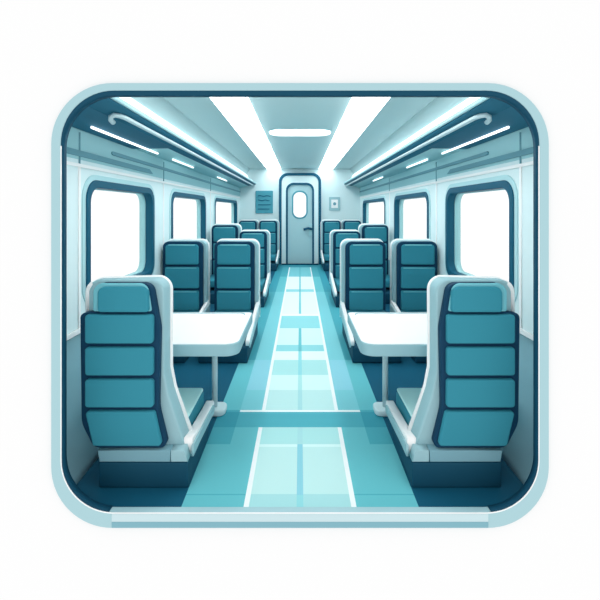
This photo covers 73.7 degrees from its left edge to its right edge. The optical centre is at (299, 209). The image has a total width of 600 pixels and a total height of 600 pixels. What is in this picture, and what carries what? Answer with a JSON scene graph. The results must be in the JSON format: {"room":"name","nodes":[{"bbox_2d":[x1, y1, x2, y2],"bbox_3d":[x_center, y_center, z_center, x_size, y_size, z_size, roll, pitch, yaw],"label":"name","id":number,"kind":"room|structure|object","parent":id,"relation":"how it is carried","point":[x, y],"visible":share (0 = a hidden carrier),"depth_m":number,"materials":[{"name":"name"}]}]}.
{"room":"train carriage","nodes":[
{"label":"train carriage","id":0,"kind":"room"},
{"bbox_2d":[67,157,239,333],"bbox_3d":[-1.815,0.613,6.872,0.130,2.025,9.575,0,0,0],"label":"wall","id":1,"kind":"structure","parent":0,"point":[72,171],"depth_m":3.23,"materials":[{"name":"white"}]},
{"bbox_2d":[78,167,80,328],"bbox_3d":[-1.747,0.295,3.165,0.010,1.300,0.028,0,0,0],"label":"trim","id":2,"kind":"structure","parent":1,"relation":"attached to","point":[79,168],"depth_m":3.16,"materials":[{"name":"white plastic"}]},
{"bbox_2d":[79,132,80,163],"bbox_3d":[-1.744,-0.485,3.165,0.007,0.260,0.016,0,0,0],"label":"trim","id":3,"kind":"structure","parent":1,"relation":"attached to","point":[79,132],"depth_m":3.17,"materials":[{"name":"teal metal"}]},
{"bbox_2d":[67,333,98,484],"bbox_3d":[-1.508,1.274,2.998,0.455,0.598,1.805,0,0,0],"label":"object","id":4,"kind":"structure","parent":1,"relation":"attached to","point":[82,454],"depth_m":2.56,"materials":[{"name":"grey plastic"}]},
{"bbox_2d":[67,147,152,173],"bbox_3d":[-1.740,-0.448,3.402,0.013,0.045,2.635,0,0,0],"label":"trim","id":5,"kind":"structure","parent":1,"relation":"attached to","point":[72,151],"depth_m":3.55,"materials":[{"name":"teal plastic"}]},
{"bbox_2d":[82,175,154,300],"bbox_3d":[-1.806,0.263,4.008,0.157,1.125,1.605,0,0,0],"label":"window","id":6,"kind":"structure","parent":1,"relation":"in","point":[145,192],"depth_m":4.16,"materials":[{"name":"blue plastic"}]},
{"bbox_2d":[67,257,211,340],"bbox_3d":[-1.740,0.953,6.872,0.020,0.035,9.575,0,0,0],"label":"trim","id":7,"kind":"structure","parent":1,"relation":"attached to","point":[77,331],"depth_m":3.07,"materials":[{"name":"white plastic"}]},
{"bbox_2d":[67,161,239,197],"bbox_3d":[-1.744,-0.353,6.872,0.012,0.026,9.575,0,0,0],"label":"trim","id":8,"kind":"structure","parent":1,"relation":"attached to","point":[68,162],"depth_m":4.08,"materials":[{"name":"white plastic"}]},
{"bbox_2d":[67,127,247,195],"bbox_3d":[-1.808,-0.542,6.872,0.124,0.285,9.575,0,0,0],"label":"trim","id":9,"kind":"structure","parent":1,"relation":"attached to","point":[90,143],"depth_m":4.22,"materials":[{"name":"teal plastic"}]},
{"bbox_2d":[163,183,163,244],"bbox_3d":[-1.747,0.295,5.120,0.010,1.300,0.028,0,0,0],"label":"trim","id":10,"kind":"structure","parent":1,"relation":"attached to","point":[163,183],"depth_m":5.11,"materials":[{"name":"white plastic"}]},
{"bbox_2d":[72,97,255,185],"bbox_3d":[-1.505,-0.717,6.872,0.460,0.167,9.555,0,0,0],"label":"luggage rack","id":11,"kind":"object","parent":1,"relation":"attached to","point":[115,116],"visible":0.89,"depth_m":3.56,"materials":[{"name":"blue metal"}]},
{"bbox_2d":[90,126,158,153],"bbox_3d":[-1.630,-0.647,3.855,0.022,0.021,1.450,0,0,0],"label":"strip light","id":12,"kind":"object","parent":11,"relation":"attached to","point":[91,127],"visible":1,"depth_m":3.62,"materials":[{"name":"white plastic"}]},
{"bbox_2d":[172,159,193,167],"bbox_3d":[-1.630,-0.647,5.615,0.022,0.021,0.970,0,0,0],"label":"strip light","id":13,"kind":"object","parent":11,"relation":"attached to","point":[172,159],"visible":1,"depth_m":5.52,"materials":[{"name":"white plastic"}]},
{"bbox_2d":[111,152,239,191],"bbox_3d":[-1.740,-0.526,7.670,0.015,0.033,7.940,0,0,0],"label":"trim","id":14,"kind":"structure","parent":1,"relation":"attached to","point":[112,153],"depth_m":4.97,"materials":[{"name":"teal plastic"}]},
{"bbox_2d":[169,188,205,238],"bbox_3d":[-1.806,0.263,6.388,0.157,1.125,2.065,0,0,0],"label":"window","id":15,"kind":"structure","parent":1,"relation":"in","point":[200,198],"depth_m":6.86,"materials":[{"name":"blue plastic"}]},
{"bbox_2d":[210,193,210,257],"bbox_3d":[-1.747,0.295,7.800,0.010,1.300,0.028,0,0,0],"label":"trim","id":16,"kind":"structure","parent":1,"relation":"attached to","point":[210,193],"depth_m":7.79,"materials":[{"name":"white plastic"}]},
{"bbox_2d":[214,196,236,223],"bbox_3d":[-1.806,0.263,9.602,0.157,1.125,2.975,0,0,0],"label":"window","id":17,"kind":"structure","parent":1,"relation":"in","point":[232,201],"depth_m":10.16,"materials":[{"name":"blue plastic"}]},
{"bbox_2d":[0,0,599,599],"bbox_3d":[0.000,0.175,2.065,6.800,5.600,0.040,0,0,0],"label":"background","id":18,"kind":"structure","parent":0,"point":[52,51],"depth_m":2.04,"materials":[{"name":"white paint"}]},
{"bbox_2d":[119,97,247,176],"bbox_3d":[-1.541,-0.975,6.872,0.077,0.100,9.535,0,0,0],"label":"light","id":19,"kind":"object","parent":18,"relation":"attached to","point":[129,100],"visible":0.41,"depth_m":4.69,"materials":[{"name":"white plastic"}]},
{"bbox_2d":[131,97,249,173],"bbox_3d":[-1.535,-1.125,6.872,0.170,0.200,9.575,0,0,0],"label":"ceiling light","id":20,"kind":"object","parent":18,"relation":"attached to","point":[160,106],"depth_m":5.29,"materials":[{"name":"teal"}]},
{"bbox_2d":[51,83,548,527],"bbox_3d":[0.000,0.485,2.052,2.528,2.260,0.048,0,0,0],"label":"frame","id":21,"kind":"object","parent":18,"relation":"attached to","point":[93,512],"visible":1,"depth_m":2.03,"materials":[{"name":"teal"}]},
{"bbox_2d":[350,97,468,173],"bbox_3d":[1.535,-1.125,6.872,0.170,0.200,9.575,0,0,0],"label":"ceiling light","id":22,"kind":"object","parent":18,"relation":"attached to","point":[439,106],"depth_m":5.29,"materials":[{"name":"teal"}]},
{"bbox_2d":[352,97,480,176],"bbox_3d":[1.541,-0.975,6.872,0.077,0.100,9.535,0,0,0],"label":"light","id":23,"kind":"object","parent":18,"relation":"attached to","point":[469,100],"visible":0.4,"depth_m":4.69,"materials":[{"name":"white plastic"}]},
{"bbox_2d":[77,264,522,506],"bbox_3d":[0.000,1.605,6.899,3.520,0.060,9.642,0,0,0],"label":"floor","id":24,"kind":"structure","parent":0,"point":[300,426],"depth_m":2.88,"materials":[{"name":"teal"}]},
{"bbox_2d":[80,275,214,486],"bbox_3d":[-0.938,0.986,2.582,0.648,1.176,0.684,0,0,0],"label":"seat","id":25,"kind":"object","parent":24,"relation":"on","point":[147,430],"visible":1,"depth_m":2.26,"materials":[{"name":"teal fabric"}]},
{"bbox_2d":[85,346,153,374],"bbox_3d":[-1.020,0.854,2.274,0.384,0.158,0.052,0,0,0],"label":"cushion","id":26,"kind":"object","parent":25,"relation":"on","point":[99,360],"depth_m":2.25,"materials":[{"name":"teal fabric"}]},
{"bbox_2d":[85,314,153,343],"bbox_3d":[-1.020,0.671,2.274,0.384,0.163,0.052,0,0,0],"label":"cushion","id":27,"kind":"object","parent":25,"relation":"on","point":[99,328],"depth_m":2.25,"materials":[{"name":"teal fabric"}]},
{"bbox_2d":[85,378,154,406],"bbox_3d":[-1.019,1.034,2.274,0.386,0.158,0.052,0,0,0],"label":"cushion","id":28,"kind":"object","parent":25,"relation":"on","point":[99,392],"depth_m":2.25,"materials":[{"name":"teal fabric"}]},
{"bbox_2d":[86,410,161,445],"bbox_3d":[-0.995,1.232,2.274,0.424,0.195,0.052,0,0,0],"label":"cushion","id":29,"kind":"object","parent":25,"relation":"on","point":[103,427],"depth_m":2.25,"materials":[{"name":"teal fabric"}]},
{"bbox_2d":[189,392,203,425],"bbox_3d":[-0.938,1.364,2.650,0.505,0.158,0.420,0,0,0],"label":"seat cushion","id":30,"kind":"object","parent":25,"relation":"on","point":[196,399],"depth_m":2.67,"materials":[{"name":"teal fabric"}]},
{"bbox_2d":[163,239,209,362],"bbox_3d":[-1.437,0.971,4.625,0.574,1.206,1.130,0,0,0],"label":"seat","id":31,"kind":"object","parent":24,"relation":"on","point":[186,262],"visible":0.56,"depth_m":4.96,"materials":[{"name":"teal fabric"}]},
{"bbox_2d":[165,267,198,287],"bbox_3d":[-1.470,0.843,4.992,0.420,0.265,0.055,0,0,0],"label":"cushion","id":32,"kind":"object","parent":31,"relation":"on","point":[180,277],"depth_m":4.97,"materials":[{"name":"teal fabric"}]},
{"bbox_2d":[173,290,198,309],"bbox_3d":[-1.470,1.125,4.992,0.420,0.240,0.055,0,0,0],"label":"cushion","id":33,"kind":"object","parent":31,"relation":"on","point":[182,299],"depth_m":4.97,"materials":[{"name":"teal fabric"}]},
{"bbox_2d":[173,310,199,311],"bbox_3d":[-1.460,1.291,4.625,0.470,0.129,0.730,0,0,0],"label":"seat cushion","id":34,"kind":"object","parent":31,"relation":"on","point":[173,310],"depth_m":4.92,"materials":[{"name":"teal fabric"}]},
{"bbox_2d":[173,312,251,415],"bbox_3d":[-0.872,1.221,3.010,0.937,0.706,0.820,0,0,0],"label":"table","id":35,"kind":"object","parent":24,"relation":"on","point":[214,334],"visible":0.59,"depth_m":2.92,"materials":[{"name":"white plastic"}]},
{"bbox_2d":[210,223,241,303],"bbox_3d":[-1.402,0.917,7.225,0.574,1.314,1.130,0,0,0],"label":"seat","id":36,"kind":"object","parent":24,"relation":"on","point":[219,230],"visible":0.28,"depth_m":7.57,"materials":[{"name":"teal fabric"}]},
{"bbox_2d":[210,274,213,287],"bbox_3d":[-1.425,1.265,7.225,0.470,0.140,0.730,0,0,0],"label":"seat cushion","id":37,"kind":"object","parent":36,"relation":"on","point":[212,276],"depth_m":6.87,"materials":[{"name":"teal fabric"}]},
{"bbox_2d":[199,239,260,362],"bbox_3d":[-0.792,0.971,4.625,0.574,1.206,1.130,0,0,0],"label":"seat","id":38,"kind":"object","parent":24,"relation":"on","point":[236,261],"visible":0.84,"depth_m":4.96,"materials":[{"name":"teal fabric"}]},
{"bbox_2d":[217,290,250,309],"bbox_3d":[-0.825,1.125,4.992,0.420,0.240,0.055,0,0,0],"label":"cushion","id":39,"kind":"object","parent":38,"relation":"on","point":[226,299],"depth_m":4.97,"materials":[{"name":"teal fabric"}]},
{"bbox_2d":[217,267,250,287],"bbox_3d":[-0.825,0.843,4.992,0.420,0.265,0.055,0,0,0],"label":"cushion","id":40,"kind":"object","parent":38,"relation":"on","point":[227,277],"depth_m":4.97,"materials":[{"name":"teal fabric"}]},
{"bbox_2d":[239,220,258,229],"bbox_3d":[-1.432,0.923,10.825,0.574,1.302,1.130,0,0,0],"label":"seat","id":41,"kind":"object","parent":24,"relation":"on","point":[245,224],"visible":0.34,"depth_m":11.16,"materials":[{"name":"teal fabric"}]},
{"bbox_2d":[240,230,270,306],"bbox_3d":[-0.832,0.971,6.975,0.574,1.206,1.130,0,0,0],"label":"seat","id":42,"kind":"object","parent":24,"relation":"on","point":[263,237],"visible":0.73,"depth_m":7.32,"materials":[{"name":"teal fabric"}]},
{"bbox_2d":[260,265,263,277],"bbox_3d":[-0.865,1.125,7.343,0.420,0.240,0.055,0,0,0],"label":"cushion","id":43,"kind":"object","parent":42,"relation":"on","point":[261,266],"depth_m":7.32,"materials":[{"name":"teal fabric"}]},
{"bbox_2d":[260,249,263,262],"bbox_3d":[-0.865,0.843,7.343,0.420,0.265,0.055,0,0,0],"label":"cushion","id":44,"kind":"object","parent":42,"relation":"on","point":[261,250],"depth_m":7.32,"materials":[{"name":"teal fabric"}]},
{"bbox_2d":[260,278,265,291],"bbox_3d":[-0.855,1.291,6.975,0.470,0.129,0.730,0,0,0],"label":"seat cushion","id":45,"kind":"object","parent":42,"relation":"on","point":[262,280],"depth_m":6.80,"materials":[{"name":"teal fabric"}]},
{"bbox_2d":[259,220,279,270],"bbox_3d":[-0.862,0.923,10.825,0.574,1.302,1.130,0,0,0],"label":"seat","id":46,"kind":"object","parent":24,"relation":"on","point":[272,226],"visible":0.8,"depth_m":11.16,"materials":[{"name":"teal fabric"}]},
{"bbox_2d":[270,233,275,242],"bbox_3d":[-0.895,0.784,11.193,0.420,0.286,0.055,0,0,0],"label":"cushion","id":47,"kind":"object","parent":46,"relation":"on","point":[273,235],"depth_m":11.17,"materials":[{"name":"teal fabric"}]},
{"bbox_2d":[271,244,275,253],"bbox_3d":[-0.895,1.089,11.193,0.420,0.259,0.055,0,0,0],"label":"cushion","id":48,"kind":"object","parent":46,"relation":"on","point":[273,246],"depth_m":11.17,"materials":[{"name":"teal fabric"}]},
{"bbox_2d":[271,254,276,260],"bbox_3d":[-0.885,1.268,10.825,0.470,0.139,0.730,0,0,0],"label":"seat cushion","id":49,"kind":"object","parent":46,"relation":"on","point":[273,256],"depth_m":10.47,"materials":[{"name":"teal fabric"}]},
{"bbox_2d":[320,220,340,270],"bbox_3d":[0.862,0.923,10.825,0.574,1.302,1.130,0,0,0],"label":"seat","id":50,"kind":"object","parent":24,"relation":"on","point":[327,226],"visible":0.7,"depth_m":11.16,"materials":[{"name":"teal fabric"}]},
{"bbox_2d":[323,254,328,260],"bbox_3d":[0.885,1.268,10.825,0.470,0.139,0.730,0,0,0],"label":"seat cushion","id":51,"kind":"object","parent":50,"relation":"on","point":[325,256],"depth_m":10.47,"materials":[{"name":"teal fabric"}]},
{"bbox_2d":[324,244,328,253],"bbox_3d":[0.895,1.089,11.193,0.420,0.259,0.055,0,0,0],"label":"cushion","id":52,"kind":"object","parent":50,"relation":"on","point":[326,246],"depth_m":11.17,"materials":[{"name":"teal fabric"}]},
{"bbox_2d":[324,233,329,242],"bbox_3d":[0.895,0.784,11.193,0.420,0.286,0.055,0,0,0],"label":"cushion","id":53,"kind":"object","parent":50,"relation":"on","point":[326,235],"depth_m":11.17,"materials":[{"name":"teal fabric"}]},
{"bbox_2d":[329,230,359,306],"bbox_3d":[0.832,0.971,6.975,0.574,1.206,1.130,0,0,0],"label":"seat","id":54,"kind":"object","parent":24,"relation":"on","point":[336,237],"visible":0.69,"depth_m":7.32,"materials":[{"name":"teal fabric"}]},
{"bbox_2d":[334,278,339,291],"bbox_3d":[0.855,1.291,6.975,0.470,0.129,0.730,0,0,0],"label":"seat cushion","id":55,"kind":"object","parent":54,"relation":"on","point":[336,280],"depth_m":6.80,"materials":[{"name":"teal fabric"}]},
{"bbox_2d":[336,265,339,277],"bbox_3d":[0.865,1.125,7.343,0.420,0.240,0.055,0,0,0],"label":"cushion","id":56,"kind":"object","parent":54,"relation":"on","point":[337,266],"depth_m":7.32,"materials":[{"name":"teal fabric"}]},
{"bbox_2d":[336,249,339,262],"bbox_3d":[0.865,0.843,7.343,0.420,0.265,0.055,0,0,0],"label":"cushion","id":57,"kind":"object","parent":54,"relation":"on","point":[337,250],"depth_m":7.32,"materials":[{"name":"teal fabric"}]},
{"bbox_2d":[341,220,360,229],"bbox_3d":[1.432,0.923,10.825,0.574,1.302,1.130,0,0,0],"label":"seat","id":58,"kind":"object","parent":24,"relation":"on","point":[345,224],"visible":0.24,"depth_m":11.16,"materials":[{"name":"teal fabric"}]},
{"bbox_2d":[339,239,400,362],"bbox_3d":[0.792,0.971,4.625,0.574,1.206,1.130,0,0,0],"label":"seat","id":59,"kind":"object","parent":24,"relation":"on","point":[362,261],"visible":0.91,"depth_m":4.96,"materials":[{"name":"teal fabric"}]},
{"bbox_2d":[349,290,382,309],"bbox_3d":[0.825,1.125,4.992,0.420,0.240,0.055,0,0,0],"label":"cushion","id":60,"kind":"object","parent":59,"relation":"on","point":[358,299],"depth_m":4.97,"materials":[{"name":"teal fabric"}]},
{"bbox_2d":[349,267,382,287],"bbox_3d":[0.825,0.843,4.992,0.420,0.265,0.055,0,0,0],"label":"cushion","id":61,"kind":"object","parent":59,"relation":"on","point":[359,277],"depth_m":4.97,"materials":[{"name":"teal fabric"}]},
{"bbox_2d":[358,223,389,303],"bbox_3d":[1.402,0.917,7.225,0.574,1.314,1.130,0,0,0],"label":"seat","id":62,"kind":"object","parent":24,"relation":"on","point":[366,230],"visible":0.4,"depth_m":7.57,"materials":[{"name":"teal fabric"}]},
{"bbox_2d":[386,274,389,287],"bbox_3d":[1.425,1.265,7.225,0.470,0.140,0.730,0,0,0],"label":"seat cushion","id":63,"kind":"object","parent":62,"relation":"on","point":[387,276],"depth_m":6.87,"materials":[{"name":"teal fabric"}]},
{"bbox_2d":[348,312,426,415],"bbox_3d":[0.872,1.221,3.010,0.937,0.706,0.820,0,0,0],"label":"table","id":64,"kind":"object","parent":24,"relation":"on","point":[384,334],"visible":0.59,"depth_m":2.92,"materials":[{"name":"white plastic"}]},
{"bbox_2d":[390,239,436,362],"bbox_3d":[1.437,0.971,4.625,0.574,1.206,1.130,0,0,0],"label":"seat","id":65,"kind":"object","parent":24,"relation":"on","point":[413,262],"visible":0.43,"depth_m":4.96,"materials":[{"name":"teal fabric"}]},
{"bbox_2d":[400,310,426,311],"bbox_3d":[1.460,1.291,4.625,0.470,0.129,0.730,0,0,0],"label":"seat cushion","id":66,"kind":"object","parent":65,"relation":"on","point":[400,310],"depth_m":4.92,"materials":[{"name":"teal fabric"}]},
{"bbox_2d":[401,290,426,309],"bbox_3d":[1.470,1.125,4.992,0.420,0.240,0.055,0,0,0],"label":"cushion","id":67,"kind":"object","parent":65,"relation":"on","point":[410,299],"depth_m":4.97,"materials":[{"name":"teal fabric"}]},
{"bbox_2d":[401,267,434,287],"bbox_3d":[1.470,0.843,4.992,0.420,0.265,0.055,0,0,0],"label":"cushion","id":68,"kind":"object","parent":65,"relation":"on","point":[411,277],"depth_m":4.97,"materials":[{"name":"teal fabric"}]},
{"bbox_2d":[385,275,519,486],"bbox_3d":[0.938,0.986,2.582,0.648,1.176,0.684,0,0,0],"label":"seat","id":69,"kind":"object","parent":24,"relation":"on","point":[452,430],"visible":1,"depth_m":2.26,"materials":[{"name":"teal fabric"}]},
{"bbox_2d":[396,392,410,425],"bbox_3d":[0.938,1.364,2.650,0.505,0.158,0.420,0,0,0],"label":"seat cushion","id":70,"kind":"object","parent":69,"relation":"on","point":[403,399],"depth_m":2.67,"materials":[{"name":"teal fabric"}]},
{"bbox_2d":[438,410,513,445],"bbox_3d":[0.995,1.232,2.274,0.424,0.195,0.052,0,0,0],"label":"cushion","id":71,"kind":"object","parent":69,"relation":"on","point":[455,427],"depth_m":2.25,"materials":[{"name":"teal fabric"}]},
{"bbox_2d":[445,378,514,406],"bbox_3d":[1.019,1.034,2.274,0.386,0.158,0.052,0,0,0],"label":"cushion","id":72,"kind":"object","parent":69,"relation":"on","point":[459,392],"depth_m":2.25,"materials":[{"name":"teal fabric"}]},
{"bbox_2d":[446,346,514,374],"bbox_3d":[1.020,0.854,2.274,0.384,0.158,0.052,0,0,0],"label":"cushion","id":73,"kind":"object","parent":69,"relation":"on","point":[460,360],"depth_m":2.25,"materials":[{"name":"teal fabric"}]},
{"bbox_2d":[446,314,514,343],"bbox_3d":[1.020,0.671,2.274,0.384,0.163,0.052,0,0,0],"label":"cushion","id":74,"kind":"object","parent":69,"relation":"on","point":[460,328],"depth_m":2.25,"materials":[{"name":"teal fabric"}]},
{"bbox_2d":[163,97,436,168],"bbox_3d":[0.000,-1.220,6.872,2.940,0.050,9.575,0,0,0],"label":"ceiling","id":75,"kind":"structure","parent":0,"point":[291,152],"depth_m":5.53,"materials":[{"name":"teal"}]},
{"bbox_2d":[210,97,280,168],"bbox_3d":[-0.750,-1.189,6.960,0.410,0.012,9.340,0,0,0],"label":"recessed light","id":76,"kind":"object","parent":75,"relation":"in","point":[239,111],"visible":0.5,"depth_m":5.55,"materials":[{"name":"white plastic"}]},
{"bbox_2d":[268,129,331,135],"bbox_3d":[0.000,-1.184,6.120,0.960,0.022,0.500,0,0,0],"label":"recessed light","id":77,"kind":"object","parent":75,"relation":"in","point":[276,132],"visible":1,"depth_m":6.05,"materials":[{"name":"white plastic"}]},
{"bbox_2d":[319,97,389,168],"bbox_3d":[0.750,-1.189,6.960,0.410,0.012,9.340,0,0,0],"label":"recessed light","id":78,"kind":"object","parent":75,"relation":"in","point":[360,111],"visible":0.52,"depth_m":5.55,"materials":[{"name":"white plastic"}]},
{"bbox_2d":[240,169,359,263],"bbox_3d":[0.000,0.190,11.680,3.700,2.870,0.040,0,0,0],"label":"wall","id":79,"kind":"structure","parent":0,"point":[332,180],"depth_m":11.66,"materials":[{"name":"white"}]},
{"bbox_2d":[256,191,272,212],"bbox_3d":[-1.041,-0.230,11.637,0.507,0.659,0.046,0,0,0],"label":"notice board","id":80,"kind":"object","parent":79,"relation":"attached to","point":[264,199],"visible":1,"depth_m":11.63,"materials":[{"name":"teal"}]},
{"bbox_2d":[279,173,320,264],"bbox_3d":[0.000,0.251,11.549,1.224,2.647,0.218,0,0,0],"label":"door","id":81,"kind":"structure","parent":79,"relation":"in","point":[299,237],"depth_m":11.58,"materials":[{"name":"blue"}]},
{"bbox_2d":[329,197,339,210],"bbox_3d":[1.006,-0.181,11.633,0.321,0.396,0.055,0,0,0],"label":"panel","id":82,"kind":"object","parent":79,"relation":"attached to","point":[334,202],"visible":1,"depth_m":11.63,"materials":[{"name":"white plastic"}]},
{"bbox_2d":[360,157,532,333],"bbox_3d":[1.815,0.613,6.872,0.130,2.025,9.575,0,0,0],"label":"wall","id":83,"kind":"structure","parent":0,"point":[527,171],"depth_m":3.23,"materials":[{"name":"white plastic"}]},
{"bbox_2d":[363,196,385,223],"bbox_3d":[1.806,0.263,9.602,0.157,1.125,2.975,0,0,0],"label":"window","id":84,"kind":"structure","parent":83,"relation":"in","point":[367,201],"depth_m":10.16,"materials":[{"name":"blue"}]},
{"bbox_2d":[389,193,389,257],"bbox_3d":[1.747,0.295,7.800,0.010,1.300,0.028,0,0,0],"label":"trim","id":85,"kind":"structure","parent":83,"relation":"attached to","point":[389,193],"depth_m":7.79,"materials":[{"name":"white plastic"}]},
{"bbox_2d":[394,188,430,238],"bbox_3d":[1.806,0.263,6.388,0.157,1.125,2.065,0,0,0],"label":"window","id":86,"kind":"structure","parent":83,"relation":"in","point":[399,198],"depth_m":6.86,"materials":[{"name":"blue plastic"}]},
{"bbox_2d":[360,152,488,191],"bbox_3d":[1.740,-0.526,7.670,0.015,0.033,7.940,0,0,0],"label":"trim","id":87,"kind":"structure","parent":83,"relation":"attached to","point":[483,153],"depth_m":4.97,"materials":[{"name":"teal plastic"}]},
{"bbox_2d":[344,97,527,185],"bbox_3d":[1.505,-0.717,6.872,0.460,0.167,9.555,0,0,0],"label":"luggage rack","id":88,"kind":"object","parent":83,"relation":"attached to","point":[484,116],"visible":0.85,"depth_m":3.55,"materials":[{"name":"blue"}]},
{"bbox_2d":[406,159,427,167],"bbox_3d":[1.630,-0.647,5.615,0.022,0.021,0.970,0,0,0],"label":"strip light","id":89,"kind":"object","parent":88,"relation":"attached to","point":[425,159],"visible":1,"depth_m":5.52,"materials":[{"name":"white plastic"}]},
{"bbox_2d":[441,126,509,153],"bbox_3d":[1.630,-0.647,3.855,0.022,0.021,1.450,0,0,0],"label":"strip light","id":90,"kind":"object","parent":88,"relation":"attached to","point":[507,127],"visible":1,"depth_m":3.62,"materials":[{"name":"white plastic"}]},
{"bbox_2d":[436,183,436,244],"bbox_3d":[1.747,0.295,5.120,0.010,1.300,0.028,0,0,0],"label":"trim","id":91,"kind":"structure","parent":83,"relation":"attached to","point":[436,183],"depth_m":5.11,"materials":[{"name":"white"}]},
{"bbox_2d":[352,127,532,195],"bbox_3d":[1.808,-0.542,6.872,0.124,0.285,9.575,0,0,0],"label":"trim","id":92,"kind":"structure","parent":83,"relation":"attached to","point":[509,143],"depth_m":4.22,"materials":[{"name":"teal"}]},
{"bbox_2d":[360,161,532,197],"bbox_3d":[1.744,-0.353,6.872,0.012,0.026,9.575,0,0,0],"label":"trim","id":93,"kind":"structure","parent":83,"relation":"attached to","point":[530,162],"depth_m":4.08,"materials":[{"name":"white plastic"}]},
{"bbox_2d":[388,257,532,340],"bbox_3d":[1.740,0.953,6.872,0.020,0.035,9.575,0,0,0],"label":"trim","id":94,"kind":"structure","parent":83,"relation":"attached to","point":[522,331],"depth_m":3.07,"materials":[{"name":"white plastic"}]},
{"bbox_2d":[445,175,517,300],"bbox_3d":[1.806,0.263,4.008,0.157,1.125,1.605,0,0,0],"label":"window","id":95,"kind":"structure","parent":83,"relation":"in","point":[454,192],"depth_m":4.16,"materials":[{"name":"blue plastic"}]},
{"bbox_2d":[447,147,532,173],"bbox_3d":[1.740,-0.448,3.402,0.013,0.045,2.635,0,0,0],"label":"trim","id":96,"kind":"structure","parent":83,"relation":"attached to","point":[527,151],"depth_m":3.55,"materials":[{"name":"teal plastic"}]},
{"bbox_2d":[501,333,532,484],"bbox_3d":[1.508,1.274,2.998,0.455,0.598,1.805,0,0,0],"label":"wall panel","id":97,"kind":"structure","parent":83,"relation":"attached to","point":[517,454],"depth_m":2.56,"materials":[{"name":"teal plastic"}]},
{"bbox_2d":[519,132,520,163],"bbox_3d":[1.744,-0.485,3.165,0.007,0.260,0.016,0,0,0],"label":"trim","id":98,"kind":"structure","parent":83,"relation":"attached to","point":[519,132],"depth_m":3.17,"materials":[{"name":"teal plastic"}]},
{"bbox_2d":[519,167,521,328],"bbox_3d":[1.747,0.295,3.165,0.010,1.300,0.028,0,0,0],"label":"trim","id":99,"kind":"structure","parent":83,"relation":"attached to","point":[520,168],"depth_m":3.16,"materials":[{"name":"white plastic"}]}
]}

